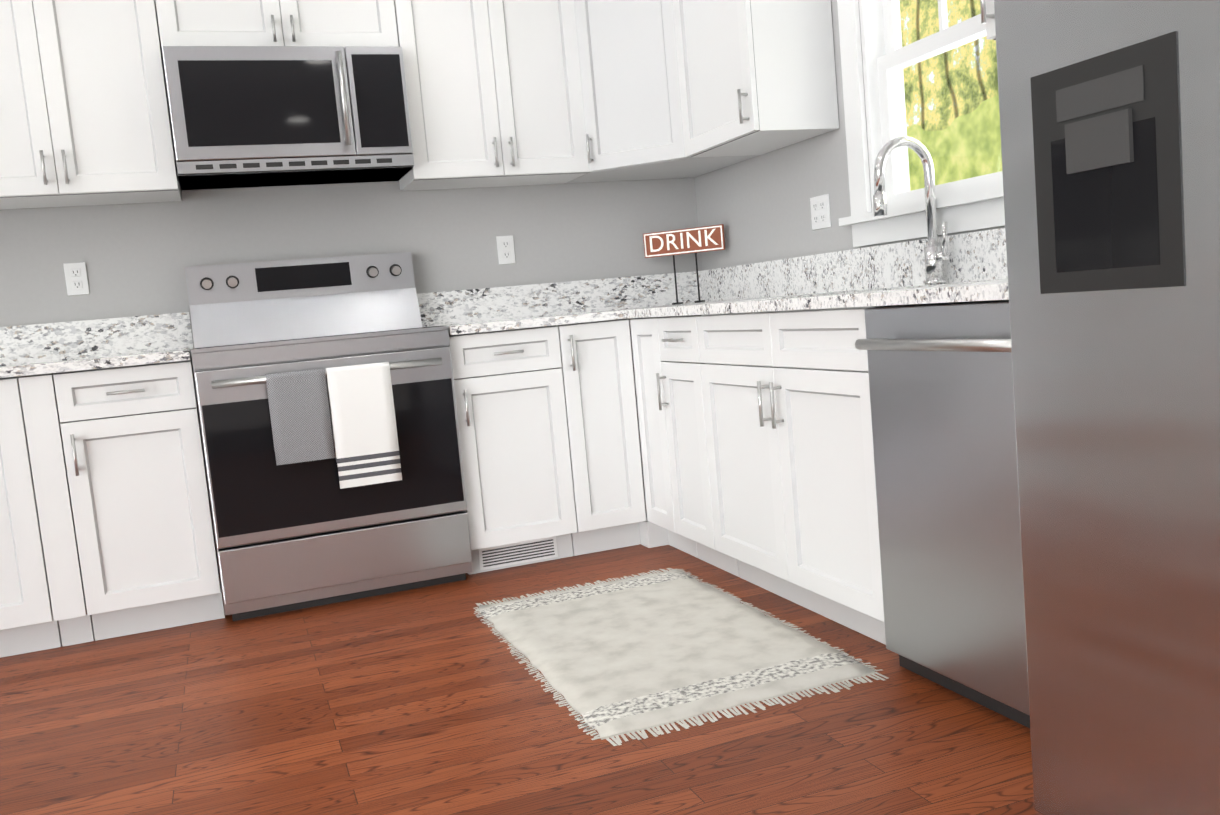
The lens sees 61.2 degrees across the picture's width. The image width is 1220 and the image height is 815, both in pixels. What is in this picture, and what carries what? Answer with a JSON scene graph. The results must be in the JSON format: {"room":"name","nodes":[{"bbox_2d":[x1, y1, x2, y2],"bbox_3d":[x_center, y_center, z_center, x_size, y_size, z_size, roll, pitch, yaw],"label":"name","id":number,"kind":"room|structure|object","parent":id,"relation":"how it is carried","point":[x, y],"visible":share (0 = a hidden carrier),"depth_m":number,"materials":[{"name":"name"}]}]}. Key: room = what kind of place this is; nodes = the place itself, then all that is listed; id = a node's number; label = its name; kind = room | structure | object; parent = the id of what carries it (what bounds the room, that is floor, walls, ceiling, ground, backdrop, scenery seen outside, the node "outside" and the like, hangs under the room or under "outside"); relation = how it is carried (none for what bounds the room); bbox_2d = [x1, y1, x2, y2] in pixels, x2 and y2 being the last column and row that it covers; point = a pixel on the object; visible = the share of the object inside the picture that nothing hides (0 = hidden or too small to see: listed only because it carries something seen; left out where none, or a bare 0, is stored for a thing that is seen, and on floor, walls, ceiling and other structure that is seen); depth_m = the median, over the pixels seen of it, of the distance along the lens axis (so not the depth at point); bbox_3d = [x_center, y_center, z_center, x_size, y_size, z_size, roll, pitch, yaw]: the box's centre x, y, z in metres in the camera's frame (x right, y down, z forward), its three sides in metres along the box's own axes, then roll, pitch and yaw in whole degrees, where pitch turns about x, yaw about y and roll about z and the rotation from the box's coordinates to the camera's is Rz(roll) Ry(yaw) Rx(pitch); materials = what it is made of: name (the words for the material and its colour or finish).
{"room":"kitchen","nodes":[
{"label":"kitchen","id":0,"kind":"room"},
{"bbox_2d":[0,178,701,344],"bbox_3d":[-1.306,-0.566,4.064,3.900,2.430,0.150,-7,6,-20],"label":"wall","id":1,"kind":"structure","parent":0,"point":[136,258],"depth_m":4.05,"materials":[{"name":"paint"}]},
{"bbox_2d":[63,262,89,295],"bbox_3d":[-1.939,-0.468,3.747,0.072,0.116,0.009,-7,6,-20],"label":"electrical outlet","id":2,"kind":"object","parent":1,"relation":"attached to","point":[76,278],"visible":1,"depth_m":3.75,"materials":[{"name":"white plastic"}]},
{"bbox_2d":[0,0,181,209],"bbox_3d":[-1.915,-1.103,3.521,0.736,0.780,0.361,-7,6,-20],"label":"upper cabinet","id":3,"kind":"object","parent":1,"relation":"attached to","point":[85,119],"visible":1,"depth_m":3.44,"materials":[{"name":"white wood"}]},
{"bbox_2d":[155,0,398,47],"bbox_3d":[-1.213,-1.427,3.763,0.806,0.310,0.361,-7,6,-20],"label":"upper cabinet","id":4,"kind":"object","parent":1,"relation":"attached to","point":[369,23],"visible":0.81,"depth_m":3.63,"materials":[{"name":"white wood"}]},
{"bbox_2d":[162,46,413,189],"bbox_3d":[-1.164,-1.055,3.758,0.804,0.425,0.449,-7,6,-20],"label":"microwave","id":5,"kind":"object","parent":4,"relation":"attached to","point":[253,116],"visible":1,"depth_m":3.60,"materials":[{"name":"silver metal"}]},
{"bbox_2d":[394,0,588,190],"bbox_3d":[-0.490,-1.283,4.045,0.694,0.780,0.361,-7,6,-20],"label":"upper cabinet","id":6,"kind":"object","parent":1,"relation":"attached to","point":[494,93],"visible":1,"depth_m":3.92,"materials":[{"name":"white wood"}]},
{"bbox_2d":[496,235,515,263],"bbox_3d":[-0.434,-0.658,4.301,0.072,0.116,0.009,-7,6,-20],"label":"electrical outlet","id":7,"kind":"object","parent":1,"relation":"attached to","point":[505,249],"visible":1,"depth_m":4.30,"materials":[{"name":"white plastic"}]},
{"bbox_2d":[565,0,758,183],"bbox_3d":[0.156,-1.351,4.146,0.623,0.780,0.617,-7,6,-20],"label":"upper cabinet","id":8,"kind":"object","parent":1,"relation":"attached to","point":[627,51],"visible":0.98,"depth_m":3.97,"materials":[{"name":"white wood"}]},
{"bbox_2d":[0,544,1041,814],"bbox_3d":[-0.116,0.855,1.315,3.900,0.050,6.300,-7,6,-20],"label":"floor","id":9,"kind":"structure","parent":0,"point":[434,700],"depth_m":2.35,"materials":[{"name":"brown wood"}]},
{"bbox_2d":[0,376,61,657],"bbox_3d":[-2.032,0.341,3.442,0.303,0.880,0.605,-7,6,-20],"label":"base cabinet","id":10,"kind":"object","parent":9,"relation":"on","point":[28,624],"visible":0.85,"depth_m":3.20,"materials":[{"name":"white wood"}]},
{"bbox_2d":[18,373,94,646],"bbox_3d":[-1.844,0.318,3.511,0.092,0.880,0.605,-7,6,-20],"label":"base cabinet","id":11,"kind":"object","parent":9,"relation":"on","point":[52,492],"visible":0.74,"depth_m":3.23,"materials":[{"name":"white wood"}]},
{"bbox_2d":[0,312,193,377],"bbox_3d":[-1.843,-0.209,3.464,0.804,0.169,0.632,-7,6,-20],"label":"countertop","id":12,"kind":"structure","parent":11,"relation":"on","point":[46,348],"depth_m":3.73,"materials":[{"name":"stone"}]},
{"bbox_2d":[53,359,224,640],"bbox_3d":[-1.605,0.289,3.581,0.400,0.880,0.640,-7,6,-20],"label":"base cabinet","id":13,"kind":"object","parent":9,"relation":"on","point":[138,480],"visible":0.96,"depth_m":3.32,"materials":[{"name":"white wood"}]},
{"bbox_2d":[184,252,471,620],"bbox_3d":[-1.024,0.053,3.737,0.839,1.218,0.724,-7,6,-20],"label":"range","id":14,"kind":"object","parent":9,"relation":"on","point":[326,398],"visible":0.98,"depth_m":3.50,"materials":[{"name":"silver metal"}]},
{"bbox_2d":[449,325,576,574],"bbox_3d":[-0.440,0.142,4.009,0.406,0.880,0.640,-7,6,-20],"label":"base cabinet","id":15,"kind":"object","parent":9,"relation":"on","point":[512,423],"visible":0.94,"depth_m":3.75,"materials":[{"name":"white wood"}]},
{"bbox_2d":[478,536,557,569],"bbox_3d":[-0.341,0.543,3.849,0.300,0.080,0.007,-7,6,-20],"label":"air vent","id":16,"kind":"object","parent":15,"relation":"attached to","point":[515,553],"visible":0.96,"depth_m":3.85,"materials":[{"name":"white metal"}]},
{"bbox_2d":[417,278,619,334],"bbox_3d":[-0.371,-0.395,4.005,0.657,0.169,0.633,-7,6,-20],"label":"countertop","id":17,"kind":"structure","parent":15,"relation":"on","point":[570,302],"depth_m":4.28,"materials":[{"name":"stone"}]},
{"bbox_2d":[552,319,645,555],"bbox_3d":[-0.118,0.101,4.127,0.276,0.880,0.640,-7,6,-20],"label":"base cabinet","id":18,"kind":"object","parent":9,"relation":"on","point":[601,415],"visible":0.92,"depth_m":3.87,"materials":[{"name":"white wood"}]},
{"bbox_2d":[626,318,668,547],"bbox_3d":[0.287,0.048,4.294,0.608,0.880,0.607,-7,6,-20],"label":"base cabinet","id":19,"kind":"object","parent":9,"relation":"on","point":[652,535],"visible":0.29,"depth_m":3.96,"materials":[{"name":"white wood"}]},
{"bbox_2d":[630,317,697,557],"bbox_3d":[0.440,0.075,3.892,0.605,0.880,0.256,-7,6,-20],"label":"base cabinet","id":20,"kind":"object","parent":9,"relation":"on","point":[652,424],"visible":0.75,"depth_m":3.80,"materials":[{"name":"white wood"}]},
{"bbox_2d":[473,568,887,745],"bbox_3d":[0.107,0.640,2.926,0.766,0.014,1.290,-7,6,-20],"label":"rug","id":21,"kind":"object","parent":9,"relation":"on","point":[628,655],"visible":1,"depth_m":2.73,"materials":[{"name":"fabric"}]},
{"bbox_2d":[656,315,738,576],"bbox_3d":[0.525,0.095,3.615,0.640,0.880,0.316,-7,6,-20],"label":"base cabinet","id":22,"kind":"object","parent":9,"relation":"on","point":[681,378],"visible":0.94,"depth_m":3.52,"materials":[{"name":"white wood"}]},
{"bbox_2d":[697,306,885,644],"bbox_3d":[0.748,0.135,3.022,0.640,0.880,0.946,-7,6,-20],"label":"base cabinet","id":23,"kind":"object","parent":9,"relation":"on","point":[787,415],"visible":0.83,"depth_m":2.85,"materials":[{"name":"white wood"}]},
{"bbox_2d":[616,136,1008,318],"bbox_3d":[0.614,-0.439,3.201,0.637,0.679,2.823,-7,6,-20],"label":"countertop","id":24,"kind":"structure","parent":23,"relation":"on","point":[946,268],"depth_m":3.21,"materials":[{"name":"stone"}]},
{"bbox_2d":[643,224,724,304],"bbox_3d":[0.322,-0.601,4.388,0.264,0.314,0.264,-7,6,-20],"label":"sign","id":25,"kind":"object","parent":24,"relation":"on","point":[695,240],"visible":1,"depth_m":4.37,"materials":[{"name":"brown wood"}]},
{"bbox_2d":[872,136,948,285],"bbox_3d":[0.867,-0.563,2.951,0.224,0.429,0.107,-7,6,-20],"label":"faucet","id":26,"kind":"object","parent":24,"relation":"on","point":[934,255],"depth_m":2.97,"materials":[{"name":"silver metal"}]},
{"bbox_2d":[855,299,1029,727],"bbox_3d":[1.014,0.190,2.251,0.684,0.878,0.677,-7,6,-20],"label":"dishwasher","id":27,"kind":"object","parent":9,"relation":"on","point":[943,423],"visible":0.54,"depth_m":2.21,"materials":[{"name":"silver metal"}]},
{"bbox_2d":[994,0,1219,814],"bbox_3d":[1.179,-0.209,1.355,0.850,1.822,0.917,-7,6,-20],"label":"refrigerator","id":28,"kind":"object","parent":9,"relation":"on","point":[1109,111],"visible":1,"depth_m":1.46,"materials":[{"name":"silver metal"}]},
{"bbox_2d":[694,0,1004,270],"bbox_3d":[1.522,-0.595,1.835,0.150,2.430,6.000,-7,6,-20],"label":"wall","id":29,"kind":"structure","parent":0,"point":[759,207],"depth_m":3.90,"materials":[{"name":"paint"}]},
{"bbox_2d":[673,0,838,157],"bbox_3d":[0.480,-1.331,3.656,0.361,0.780,0.544,-7,6,-20],"label":"upper cabinet","id":30,"kind":"object","parent":29,"relation":"attached to","point":[757,77],"visible":1,"depth_m":3.47,"materials":[{"name":"white wood"}]},
{"bbox_2d":[810,194,830,229],"bbox_3d":[0.748,-0.695,3.672,0.009,0.116,0.118,-7,6,-20],"label":"electrical outlet","id":31,"kind":"object","parent":29,"relation":"attached to","point":[820,212],"visible":1,"depth_m":3.67,"materials":[{"name":"white plastic"}]},
{"bbox_2d":[837,0,1004,246],"bbox_3d":[1.000,-1.096,2.983,0.197,1.167,1.029,-7,6,-20],"label":"window","id":32,"kind":"structure","parent":29,"relation":"in","point":[972,203],"depth_m":3.32,"materials":[{"name":"white wood"}]},
{"bbox_2d":[980,0,995,39],"bbox_3d":[1.060,-1.239,2.111,0.361,0.803,0.561,-7,6,-20],"label":"upper cabinet","id":33,"kind":"object","parent":29,"relation":"attached to","point":[987,13],"visible":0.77,"depth_m":2.34,"materials":[{"name":"white wood"}]},
{"label":"outside","id":34,"kind":"structure","parent":0,"visible":0},
{"bbox_2d":[899,0,1001,190],"bbox_3d":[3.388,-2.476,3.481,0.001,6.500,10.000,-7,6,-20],"label":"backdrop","id":35,"kind":"structure","parent":34,"point":[951,82],"depth_m":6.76,"materials":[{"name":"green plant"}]}
]}

